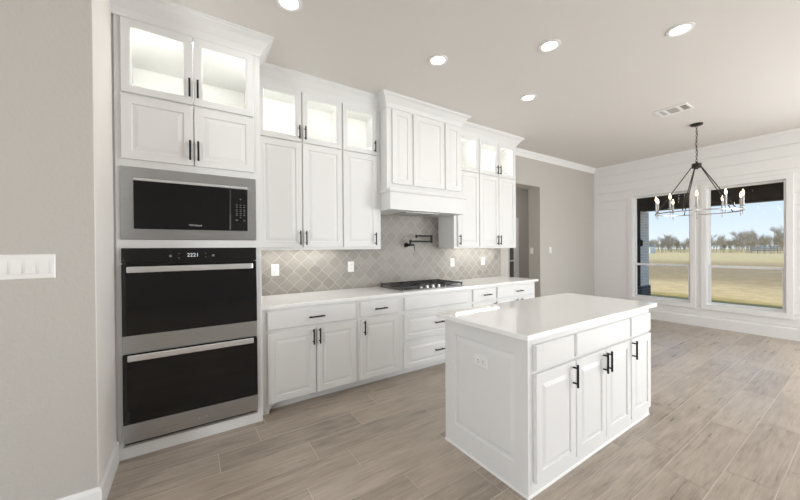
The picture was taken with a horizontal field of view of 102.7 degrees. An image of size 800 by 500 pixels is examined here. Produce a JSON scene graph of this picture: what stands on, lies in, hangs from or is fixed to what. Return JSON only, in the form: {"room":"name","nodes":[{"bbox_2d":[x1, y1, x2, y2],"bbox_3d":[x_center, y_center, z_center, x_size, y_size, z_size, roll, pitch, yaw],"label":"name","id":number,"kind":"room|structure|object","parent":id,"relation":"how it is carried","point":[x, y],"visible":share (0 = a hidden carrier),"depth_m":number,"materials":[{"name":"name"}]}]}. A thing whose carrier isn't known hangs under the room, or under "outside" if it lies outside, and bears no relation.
{"room":"kitchen","nodes":[
{"label":"kitchen","id":0,"kind":"room"},
{"bbox_2d":[0,0,115,499],"bbox_3d":[-3.514,-0.132,1.321,3.581,3.100,1.470,-1,0,-33],"label":"wall","id":1,"kind":"structure","parent":0,"point":[48,383],"depth_m":1.60,"materials":[{"name":"grey paint"}]},
{"bbox_2d":[0,254,55,279],"bbox_3d":[-1.805,0.081,1.558,0.182,0.119,0.013,-1,0,-33],"label":"light switch","id":2,"kind":"object","parent":1,"relation":"attached to","point":[20,266],"visible":1,"depth_m":1.55,"materials":[{"name":"white plastic"}]},
{"bbox_2d":[56,440,118,499],"bbox_3d":[-3.223,1.346,0.920,3.598,0.145,0.504,-1,0,-33],"label":"baseboard","id":3,"kind":"structure","parent":1,"relation":"attached to","point":[101,492],"depth_m":1.77,"materials":[{"name":"white paint"}]},
{"bbox_2d":[91,0,115,486],"bbox_3d":[-1.748,-0.148,1.896,0.003,3.100,0.490,-1,0,-33],"label":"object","id":4,"kind":"structure","parent":1,"relation":"attached to","point":[101,9],"depth_m":1.86,"materials":[{"name":"white paint"}]},
{"bbox_2d":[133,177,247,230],"bbox_3d":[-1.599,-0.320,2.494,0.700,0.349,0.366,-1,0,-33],"label":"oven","id":5,"kind":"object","parent":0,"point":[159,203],"depth_m":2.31,"materials":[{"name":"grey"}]},
{"bbox_2d":[261,155,593,297],"bbox_3d":[0.921,-0.186,4.968,7.839,3.100,0.249,-1,0,-33],"label":"wall","id":6,"kind":"structure","parent":0,"point":[300,271],"depth_m":5.00,"materials":[{"name":"beige tile"}]},
{"bbox_2d":[271,264,278,275],"bbox_3d":[-1.306,0.210,3.349,0.080,0.124,0.010,-1,0,-33],"label":"wall outlet","id":7,"kind":"object","parent":6,"relation":"attached to","point":[274,267],"visible":1,"depth_m":3.35,"materials":[{"name":"white plastic"}]},
{"bbox_2d":[260,81,343,249],"bbox_3d":[-1.051,-0.807,3.295,0.902,1.610,0.377,-1,0,-33],"label":"upper cabinet","id":8,"kind":"object","parent":6,"relation":"attached to","point":[301,152],"visible":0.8,"depth_m":3.20,"materials":[{"name":"white wood"}]},
{"bbox_2d":[259,62,379,112],"bbox_3d":[-0.770,-1.641,3.262,1.353,0.145,0.100,-1,0,-33],"label":"trim","id":9,"kind":"structure","parent":8,"relation":"attached to","point":[269,73],"depth_m":3.22,"materials":[{"name":"white paint"}]},
{"bbox_2d":[348,261,353,271],"bbox_3d":[-0.584,0.200,3.823,0.078,0.124,0.010,-1,0,-33],"label":"wall outlet","id":10,"kind":"object","parent":6,"relation":"attached to","point":[350,264],"visible":1,"depth_m":3.82,"materials":[{"name":"white plastic"}]},
{"bbox_2d":[342,103,380,248],"bbox_3d":[-0.493,-0.813,3.662,0.462,1.610,0.377,-1,0,-33],"label":"upper cabinet","id":11,"kind":"object","parent":6,"relation":"attached to","point":[360,126],"visible":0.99,"depth_m":3.56,"materials":[{"name":"white wood"}]},
{"bbox_2d":[404,235,432,250],"bbox_3d":[0.259,-0.097,4.303,0.402,0.210,0.133,-1,0,-33],"label":"pot filler","id":12,"kind":"object","parent":6,"relation":"attached to","point":[416,236],"visible":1,"depth_m":4.25,"materials":[{"name":"black metal"}]},
{"bbox_2d":[380,107,466,217],"bbox_3d":[0.220,-1.049,4.028,1.160,1.194,0.549,-1,0,-33],"label":"range hood","id":13,"kind":"object","parent":6,"relation":"attached to","point":[420,157],"visible":0.94,"depth_m":3.78,"materials":[{"name":"white paint"}]},
{"bbox_2d":[450,258,453,266],"bbox_3d":[0.773,0.184,4.716,0.074,0.118,0.010,-1,0,-33],"label":"wall outlet","id":14,"kind":"object","parent":6,"relation":"attached to","point":[452,259],"visible":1,"depth_m":4.71,"materials":[{"name":"white plastic"}]},
{"bbox_2d":[438,134,478,247],"bbox_3d":[0.848,-0.828,4.544,0.477,1.610,0.377,-1,0,-33],"label":"upper cabinet","id":15,"kind":"object","parent":6,"relation":"attached to","point":[457,231],"visible":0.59,"depth_m":4.46,"materials":[{"name":"white wood"}]},
{"bbox_2d":[481,257,484,264],"bbox_3d":[1.316,0.175,5.072,0.080,0.124,0.010,-1,0,-33],"label":"wall outlet","id":16,"kind":"object","parent":6,"relation":"attached to","point":[482,258],"visible":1,"depth_m":5.07,"materials":[{"name":"white plastic"}]},
{"bbox_2d":[478,138,515,247],"bbox_3d":[1.396,-0.835,4.904,0.832,1.610,0.377,-1,0,-33],"label":"upper cabinet","id":17,"kind":"object","parent":6,"relation":"attached to","point":[497,162],"visible":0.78,"depth_m":4.79,"materials":[{"name":"white wood"}]},
{"bbox_2d":[461,121,524,147],"bbox_3d":[1.256,-1.665,4.755,1.411,0.145,0.366,-1,0,-33],"label":"trim","id":18,"kind":"structure","parent":17,"relation":"attached to","point":[468,128],"depth_m":4.63,"materials":[{"name":"white paint"}]},
{"bbox_2d":[515,147,595,173],"bbox_3d":[2.956,-1.706,6.129,3.135,0.105,0.062,-1,0,-33],"label":"trim","id":19,"kind":"structure","parent":6,"relation":"attached to","point":[519,152],"depth_m":6.09,"materials":[{"name":"white paint"}]},
{"bbox_2d":[107,319,799,499],"bbox_3d":[1.021,1.443,1.597,13.393,0.120,10.855,-1,0,-33],"label":"floor","id":20,"kind":"structure","parent":0,"point":[723,420],"depth_m":2.22,"materials":[{"name":"brown wood"}]},
{"bbox_2d":[111,13,262,460],"bbox_3d":[-1.694,-0.103,2.637,0.906,3.000,0.789,-1,0,-33],"label":"tall cabinet","id":21,"kind":"object","parent":20,"relation":"on","point":[181,102],"visible":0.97,"depth_m":2.35,"materials":[{"name":"white wood"}]},
{"bbox_2d":[119,165,255,239],"bbox_3d":[-1.599,-0.319,2.486,0.832,0.489,0.380,-1,0,-33],"label":"microwave","id":22,"kind":"object","parent":21,"relation":"in","point":[156,204],"visible":1,"depth_m":2.30,"materials":[{"name":"silver metal"}]},
{"bbox_2d":[121,248,257,447],"bbox_3d":[-1.619,0.649,2.535,0.824,1.330,0.578,-1,0,-33],"label":"double oven","id":23,"kind":"object","parent":21,"relation":"in","point":[190,362],"visible":1,"depth_m":2.30,"materials":[{"name":"grey"}]},
{"bbox_2d":[110,0,274,65],"bbox_3d":[-1.535,-1.631,2.459,1.002,0.145,0.402,-1,0,-33],"label":"trim","id":24,"kind":"structure","parent":21,"relation":"attached to","point":[165,14],"depth_m":2.31,"materials":[{"name":"white paint"}]},
{"bbox_2d":[262,300,357,414],"bbox_3d":[-0.953,0.944,3.172,0.898,0.888,0.691,-1,0,-33],"label":"base cabinet","id":25,"kind":"object","parent":20,"relation":"on","point":[310,351],"visible":0.95,"depth_m":2.89,"materials":[{"name":"white paint"}]},
{"bbox_2d":[262,276,537,309],"bbox_3d":[0.275,0.470,3.999,3.866,0.031,0.660,-1,0,-33],"label":"countertop","id":26,"kind":"structure","parent":25,"relation":"on","point":[269,302],"depth_m":3.41,"materials":[{"name":"white stone"}]},
{"bbox_2d":[380,279,463,290],"bbox_3d":[0.278,0.431,4.011,0.922,0.046,0.527,-1,0,-33],"label":"cooktop","id":27,"kind":"object","parent":26,"relation":"in","point":[436,283],"visible":1,"depth_m":3.92,"materials":[{"name":"black metal"}]},
{"bbox_2d":[355,296,401,385],"bbox_3d":[-0.359,0.938,3.563,0.522,0.888,0.691,-1,0,-33],"label":"base cabinet","id":28,"kind":"object","parent":20,"relation":"on","point":[379,319],"visible":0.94,"depth_m":3.30,"materials":[{"name":"white paint"}]},
{"bbox_2d":[398,289,468,374],"bbox_3d":[0.289,0.930,3.989,1.024,0.888,0.691,-1,0,-33],"label":"base cabinet","id":29,"kind":"object","parent":20,"relation":"on","point":[423,333],"visible":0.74,"depth_m":3.63,"materials":[{"name":"white paint"}]},
{"bbox_2d":[469,286,496,307],"bbox_3d":[0.921,0.923,4.404,0.488,0.888,0.691,-1,0,-33],"label":"base cabinet","id":30,"kind":"object","parent":20,"relation":"on","point":[480,296],"visible":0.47,"depth_m":4.13,"materials":[{"name":"white paint"}]},
{"bbox_2d":[495,282,534,302],"bbox_3d":[1.487,0.916,4.777,0.864,0.888,0.691,-1,0,-33],"label":"base cabinet","id":31,"kind":"object","parent":20,"relation":"on","point":[519,291],"visible":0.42,"depth_m":4.48,"materials":[{"name":"white paint"}]},
{"bbox_2d":[445,309,650,499],"bbox_3d":[1.216,0.932,2.481,1.641,0.888,0.742,-1,0,-33],"label":"kitchen island","id":32,"kind":"object","parent":20,"relation":"on","point":[542,407],"visible":0.98,"depth_m":2.03,"materials":[{"name":"white paint"}]},
{"bbox_2d":[474,353,488,369],"bbox_3d":[0.518,0.713,2.049,0.012,0.075,0.122,-1,0,-33],"label":"wall outlet","id":33,"kind":"object","parent":32,"relation":"attached to","point":[479,360],"visible":1,"depth_m":2.04,"materials":[{"name":"white plastic"}]},
{"bbox_2d":[436,293,656,341],"bbox_3d":[1.216,0.471,2.536,1.776,0.031,0.775,-1,0,-33],"label":"island countertop","id":34,"kind":"structure","parent":32,"relation":"on","point":[530,319],"depth_m":2.31,"materials":[{"name":"white stone"}]},
{"bbox_2d":[167,0,799,167],"bbox_3d":[0.913,-1.841,1.556,11.870,0.250,11.200,-1,0,-33],"label":"ceiling","id":35,"kind":"structure","parent":0,"point":[598,94],"depth_m":2.91,"materials":[{"name":"white paint"}]},
{"bbox_2d":[276,0,301,11],"bbox_3d":[-0.764,-1.702,2.203,0.176,0.008,0.176,-1,0,-33],"label":"recessed light","id":36,"kind":"object","parent":35,"relation":"in","point":[287,5],"visible":1,"depth_m":2.22,"materials":[{"name":"white plastic"}]},
{"bbox_2d":[376,89,471,126],"bbox_3d":[0.309,-1.659,3.881,1.332,0.132,0.250,-1,0,-33],"label":"trim","id":37,"kind":"structure","parent":35,"relation":"attached to","point":[386,98],"depth_m":3.75,"materials":[{"name":"white paint"}]},
{"bbox_2d":[428,54,447,65],"bbox_3d":[0.344,-1.715,2.897,0.176,0.008,0.176,-1,0,-33],"label":"recessed light","id":38,"kind":"object","parent":35,"relation":"in","point":[438,59],"visible":1,"depth_m":2.89,"materials":[{"name":"white plastic"}]},
{"bbox_2d":[520,94,535,101],"bbox_3d":[1.455,-1.728,3.635,0.176,0.008,0.176,-1,0,-33],"label":"recessed light","id":39,"kind":"object","parent":35,"relation":"in","point":[528,97],"visible":1,"depth_m":3.63,"materials":[{"name":"white plastic"}]},
{"bbox_2d":[538,39,560,52],"bbox_3d":[1.262,-1.721,2.701,0.176,0.008,0.176,-1,0,-33],"label":"recessed light","id":40,"kind":"object","parent":35,"relation":"in","point":[550,45],"visible":1,"depth_m":2.69,"materials":[{"name":"white plastic"}]},
{"bbox_2d":[654,102,693,116],"bbox_3d":[3.418,-1.745,3.996,0.285,0.008,0.315,-1,0,-33],"label":"ceiling vent","id":41,"kind":"object","parent":35,"relation":"in","point":[685,106],"visible":1,"depth_m":3.98,"materials":[{"name":"white metal"}]},
{"bbox_2d":[666,22,694,37],"bbox_3d":[2.199,-1.726,2.513,0.176,0.008,0.176,-1,0,-33],"label":"recessed light","id":42,"kind":"object","parent":35,"relation":"in","point":[683,28],"visible":1,"depth_m":2.51,"materials":[{"name":"white plastic"}]},
{"bbox_2d":[655,122,744,218],"bbox_3d":[4.141,-1.107,4.468,0.936,1.299,0.958,-1,0,-33],"label":"chandelier","id":43,"kind":"object","parent":35,"relation":"hanging from","point":[696,165],"visible":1,"depth_m":4.42,"materials":[{"name":"brown metal"}]},
{"bbox_2d":[655,197,656,218],"bbox_3d":[3.732,-0.615,4.662,0.052,0.318,0.051,-1,0,-33],"label":"candle","id":44,"kind":"object","parent":43,"relation":"on","point":[656,197],"depth_m":4.66,"materials":[{"name":"beige wax"}]},
{"bbox_2d":[669,194,672,216],"bbox_3d":[3.699,-0.613,4.383,0.052,0.318,0.051,-1,0,-33],"label":"candle","id":45,"kind":"object","parent":43,"relation":"on","point":[670,208],"depth_m":4.38,"materials":[{"name":"beige wax"}]},
{"bbox_2d":[694,190,697,214],"bbox_3d":[3.836,-0.612,4.137,0.052,0.318,0.051,-1,0,-33],"label":"candle","id":46,"kind":"object","parent":43,"relation":"on","point":[696,197],"depth_m":4.13,"materials":[{"name":"beige wax"}]},
{"bbox_2d":[721,195,724,217],"bbox_3d":[4.591,-0.621,4.558,0.052,0.318,0.051,-1,0,-33],"label":"candle","id":47,"kind":"object","parent":43,"relation":"on","point":[722,201],"depth_m":4.55,"materials":[{"name":"beige wax"}]},
{"bbox_2d":[724,188,728,213],"bbox_3d":[4.091,-0.614,4.019,0.052,0.318,0.051,-1,0,-33],"label":"candle","id":48,"kind":"object","parent":43,"relation":"on","point":[725,195],"depth_m":4.01,"materials":[{"name":"beige wax"}]},
{"bbox_2d":[738,192,741,215],"bbox_3d":[4.558,-0.619,4.279,0.052,0.318,0.051,-1,0,-33],"label":"candle","id":49,"kind":"object","parent":43,"relation":"on","point":[740,210],"depth_m":4.27,"materials":[{"name":"beige wax"}]},
{"bbox_2d":[740,190,744,213],"bbox_3d":[4.367,-0.616,4.073,0.052,0.318,0.051,-1,0,-33],"label":"candle","id":50,"kind":"object","parent":43,"relation":"on","point":[742,205],"depth_m":4.07,"materials":[{"name":"beige wax"}]},
{"bbox_2d":[516,187,528,277],"bbox_3d":[2.358,-0.213,7.606,3.700,3.100,0.120,-1,0,-33],"label":"wall","id":51,"kind":"structure","parent":0,"point":[522,213],"depth_m":8.02,"materials":[{"name":"grey paint"}]},
{"bbox_2d":[509,218,518,276],"bbox_3d":[2.680,0.274,7.725,0.560,2.120,0.035,-1,0,-33],"label":"door","id":52,"kind":"structure","parent":51,"relation":"in","point":[513,252],"depth_m":7.79,"materials":[{"name":"white paint"}]},
{"bbox_2d":[594,131,799,328],"bbox_3d":[6.532,-0.221,3.714,0.160,3.100,8.030,-1,0,-33],"label":"wall","id":53,"kind":"structure","parent":0,"point":[779,154],"depth_m":5.73,"materials":[{"name":"white paint"}]},
{"bbox_2d":[628,185,695,307],"bbox_3d":[4.945,-0.057,6.069,0.148,2.154,1.039,-1,0,-33],"label":"window","id":54,"kind":"structure","parent":53,"relation":"in","point":[690,302],"depth_m":6.05,"materials":[{"name":"white plastic"}]},
{"bbox_2d":[596,128,799,169],"bbox_3d":[6.457,-1.748,3.625,0.034,0.045,7.968,-1,0,-33],"label":"trim","id":55,"kind":"structure","parent":53,"relation":"attached to","point":[795,129],"depth_m":5.44,"materials":[{"name":"white paint"}]},
{"bbox_2d":[637,182,783,211],"bbox_3d":[7.327,-1.366,5.653,3.320,0.645,11.400,-1,0,-33],"label":"porch roof","id":56,"kind":"structure","parent":53,"relation":"attached to","point":[771,192],"depth_m":7.29,"materials":[{"name":"brown wood"}]},
{"bbox_2d":[649,309,799,340],"bbox_3d":[5.440,1.238,5.241,0.014,0.180,4.280,-1,0,-33],"label":"baseboard","id":57,"kind":"structure","parent":53,"relation":"attached to","point":[781,332],"depth_m":5.25,"materials":[{"name":"white paint"}]},
{"bbox_2d":[700,173,793,319],"bbox_3d":[5.545,-0.056,5.156,0.148,2.154,1.037,-1,0,-33],"label":"window","id":58,"kind":"structure","parent":53,"relation":"in","point":[787,312],"depth_m":5.03,"materials":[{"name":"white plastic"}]},
{"label":"outside","id":59,"kind":"structure","parent":0,"visible":0},
{"bbox_2d":[649,249,783,308],"bbox_3d":[92.469,0.453,84.726,232.400,0.001,360.000,-1,0,-33],"label":"ground","id":60,"kind":"structure","parent":59,"point":[750,287],"depth_m":16.58,"materials":[{"name":"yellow plant"}]},
{"bbox_2d":[649,244,655,252],"bbox_3d":[59.045,-0.324,76.753,3.400,2.150,2.800,-1,0,-33],"label":"shed","id":61,"kind":"object","parent":60,"relation":"on","point":[651,247],"visible":0.32,"depth_m":75.60,"materials":[{"name":"white"}]},
{"bbox_2d":[651,238,658,250],"bbox_3d":[88.373,-2.006,111.740,3.488,4.737,3.033,-1,0,-17],"label":"tree","id":62,"kind":"object","parent":60,"relation":"on","point":[653,241],"visible":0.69,"depth_m":111.34,"materials":[{"name":"grey plant"}]},
{"bbox_2d":[656,239,668,252],"bbox_3d":[66.077,-1.124,80.697,2.105,3.659,2.420,-1,0,-13],"label":"tree","id":63,"kind":"object","parent":60,"relation":"on","point":[663,243],"visible":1,"depth_m":80.78,"materials":[{"name":"plant"}]},
{"bbox_2d":[664,239,677,251],"bbox_3d":[77.622,-1.500,91.809,3.779,4.046,3.439,0,0,9],"label":"bare tree","id":64,"kind":"object","parent":60,"relation":"on","point":[674,241],"visible":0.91,"depth_m":92.05,"materials":[{"name":"grey plant"}]},
{"bbox_2d":[675,241,684,251],"bbox_3d":[71.178,-1.037,81.328,2.621,3.397,2.279,-1,0,-34],"label":"bush","id":65,"kind":"object","parent":60,"relation":"on","point":[677,242],"visible":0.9,"depth_m":81.54,"materials":[{"name":"plant"}]},
{"bbox_2d":[678,244,687,252],"bbox_3d":[68.670,-0.598,77.824,1.752,2.584,2.015,0,0,15],"label":"bush","id":66,"kind":"object","parent":60,"relation":"on","point":[683,246],"visible":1,"depth_m":77.82,"materials":[{"name":"plant"}]},
{"bbox_2d":[711,239,719,251],"bbox_3d":[78.112,-1.172,79.648,2.726,3.581,3.009,0,0,-10],"label":"tree","id":67,"kind":"object","parent":60,"relation":"on","point":[716,243],"visible":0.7,"depth_m":79.21,"materials":[{"name":"plant"}]},
{"bbox_2d":[716,235,725,250],"bbox_3d":[108.985,-2.802,108.221,3.731,6.084,3.244,-1,0,-13],"label":"tree","id":68,"kind":"object","parent":60,"relation":"on","point":[720,237],"visible":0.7,"depth_m":108.58,"materials":[{"name":"grey plant"}]},
{"bbox_2d":[719,243,725,252],"bbox_3d":[75.905,-0.714,75.336,1.905,2.740,1.657,0,0,15],"label":"bush","id":69,"kind":"object","parent":60,"relation":"on","point":[722,244],"visible":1,"depth_m":75.12,"materials":[{"name":"plant"}]},
{"bbox_2d":[719,239,727,250],"bbox_3d":[98.029,-1.803,97.199,2.979,4.352,2.590,-1,0,-23],"label":"tree","id":70,"kind":"object","parent":60,"relation":"on","point":[722,241],"visible":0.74,"depth_m":96.69,"materials":[{"name":"grey plant"}]},
{"bbox_2d":[726,239,738,252],"bbox_3d":[73.495,-1.022,70.845,1.920,3.458,2.208,0,0,32],"label":"tree","id":71,"kind":"object","parent":60,"relation":"on","point":[729,244],"visible":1,"depth_m":70.83,"materials":[{"name":"plant"}]},
{"bbox_2d":[727,237,740,251],"bbox_3d":[89.459,-1.588,85.576,3.633,4.182,3.292,0,0,1],"label":"tree","id":72,"kind":"object","parent":60,"relation":"on","point":[734,237],"visible":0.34,"depth_m":85.75,"materials":[{"name":"grey plant"}]},
{"bbox_2d":[730,230,748,250],"bbox_3d":[95.530,-2.706,89.656,4.388,6.215,5.600,0,0,32],"label":"bare tree","id":73,"kind":"object","parent":60,"relation":"on","point":[735,236],"visible":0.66,"depth_m":89.45,"materials":[{"name":"grey plant"}]},
{"bbox_2d":[735,241,745,251],"bbox_3d":[80.889,-0.908,76.042,2.173,3.045,2.398,0,0,9],"label":"bush","id":74,"kind":"object","parent":60,"relation":"on","point":[738,244],"visible":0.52,"depth_m":75.97,"materials":[{"name":"plant"}]},
{"bbox_2d":[738,233,757,251],"bbox_3d":[87.114,-2.113,80.170,4.335,5.267,3.945,0,0,10],"label":"bare tree","id":75,"kind":"object","parent":60,"relation":"on","point":[747,238],"visible":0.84,"depth_m":79.73,"materials":[{"name":"grey plant"}]},
{"bbox_2d":[738,229,757,250],"bbox_3d":[112.417,-3.483,103.373,5.256,7.465,4.762,-1,0,-37],"label":"tree","id":76,"kind":"object","parent":60,"relation":"on","point":[752,232],"visible":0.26,"depth_m":102.10,"materials":[{"name":"grey plant"}]},
{"bbox_2d":[739,238,757,252],"bbox_3d":[78.033,-1.124,71.670,2.803,3.581,3.093,0,0,24],"label":"tree","id":77,"kind":"object","parent":60,"relation":"on","point":[743,241],"visible":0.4,"depth_m":71.98,"materials":[{"name":"plant"}]},
{"bbox_2d":[746,238,764,252],"bbox_3d":[75.271,-1.015,67.723,2.805,3.450,3.096,0,0,43],"label":"tree","id":78,"kind":"object","parent":60,"relation":"on","point":[752,243],"visible":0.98,"depth_m":67.50,"materials":[{"name":"plant"}]},
{"bbox_2d":[754,236,769,251],"bbox_3d":[92.149,-1.906,81.482,3.538,4.835,3.206,0,0,6],"label":"bush","id":79,"kind":"object","parent":60,"relation":"on","point":[758,238],"visible":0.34,"depth_m":81.70,"materials":[{"name":"grey plant"}]},
{"bbox_2d":[751,246,777,253],"bbox_3d":[73.195,-0.056,64.336,0.100,1.550,3.700,-1,0,-33],"label":"fence","id":80,"kind":"object","parent":60,"relation":"on","point":[757,247],"visible":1,"depth_m":64.16,"materials":[{"name":"grey wood"}]},
{"bbox_2d":[757,233,780,252],"bbox_3d":[83.050,-1.809,72.035,3.094,4.891,3.414,0,0,0],"label":"tree","id":81,"kind":"object","parent":60,"relation":"on","point":[763,235],"visible":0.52,"depth_m":72.23,"materials":[{"name":"grey plant"}]},
{"bbox_2d":[766,235,783,252],"bbox_3d":[80.244,-1.446,68.342,3.352,4.242,3.038,0,0,13],"label":"tree","id":82,"kind":"object","parent":60,"relation":"on","point":[782,238],"visible":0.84,"depth_m":68.00,"materials":[{"name":"grey plant"}]},
{"bbox_2d":[769,226,783,234],"bbox_3d":[111.424,-3.660,92.626,5.842,7.848,6.420,-1,0,-44],"label":"bare tree","id":83,"kind":"object","parent":60,"relation":"on","point":[772,229],"visible":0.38,"depth_m":93.52,"materials":[{"name":"grey plant"}]},
{"bbox_2d":[776,239,783,252],"bbox_3d":[76.857,-0.920,64.111,2.245,3.279,1.952,0,0,36],"label":"bush","id":84,"kind":"object","parent":60,"relation":"on","point":[780,241],"visible":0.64,"depth_m":64.25,"materials":[{"name":"plant"}]},
{"bbox_3d":[7.348,1.486,5.670,3.320,0.250,11.400,-1,0,-33],"label":"patio slab","id":85,"kind":"object","parent":60,"relation":"on","visible":0},
{"bbox_2d":[637,211,650,295],"bbox_3d":[6.645,0.143,9.120,0.620,2.405,0.620,-1,0,-33],"label":"pier","id":86,"kind":"structure","parent":85,"relation":"on","point":[643,287],"depth_m":8.84,"materials":[{"name":"grey brick"}]},
{"bbox_2d":[637,239,642,245],"bbox_3d":[6.502,-0.201,8.706,0.095,0.200,0.211,-1,0,-15],"label":"wall lantern","id":87,"kind":"object","parent":86,"relation":"attached to","point":[640,242],"visible":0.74,"depth_m":8.63,"materials":[{"name":"black metal"}]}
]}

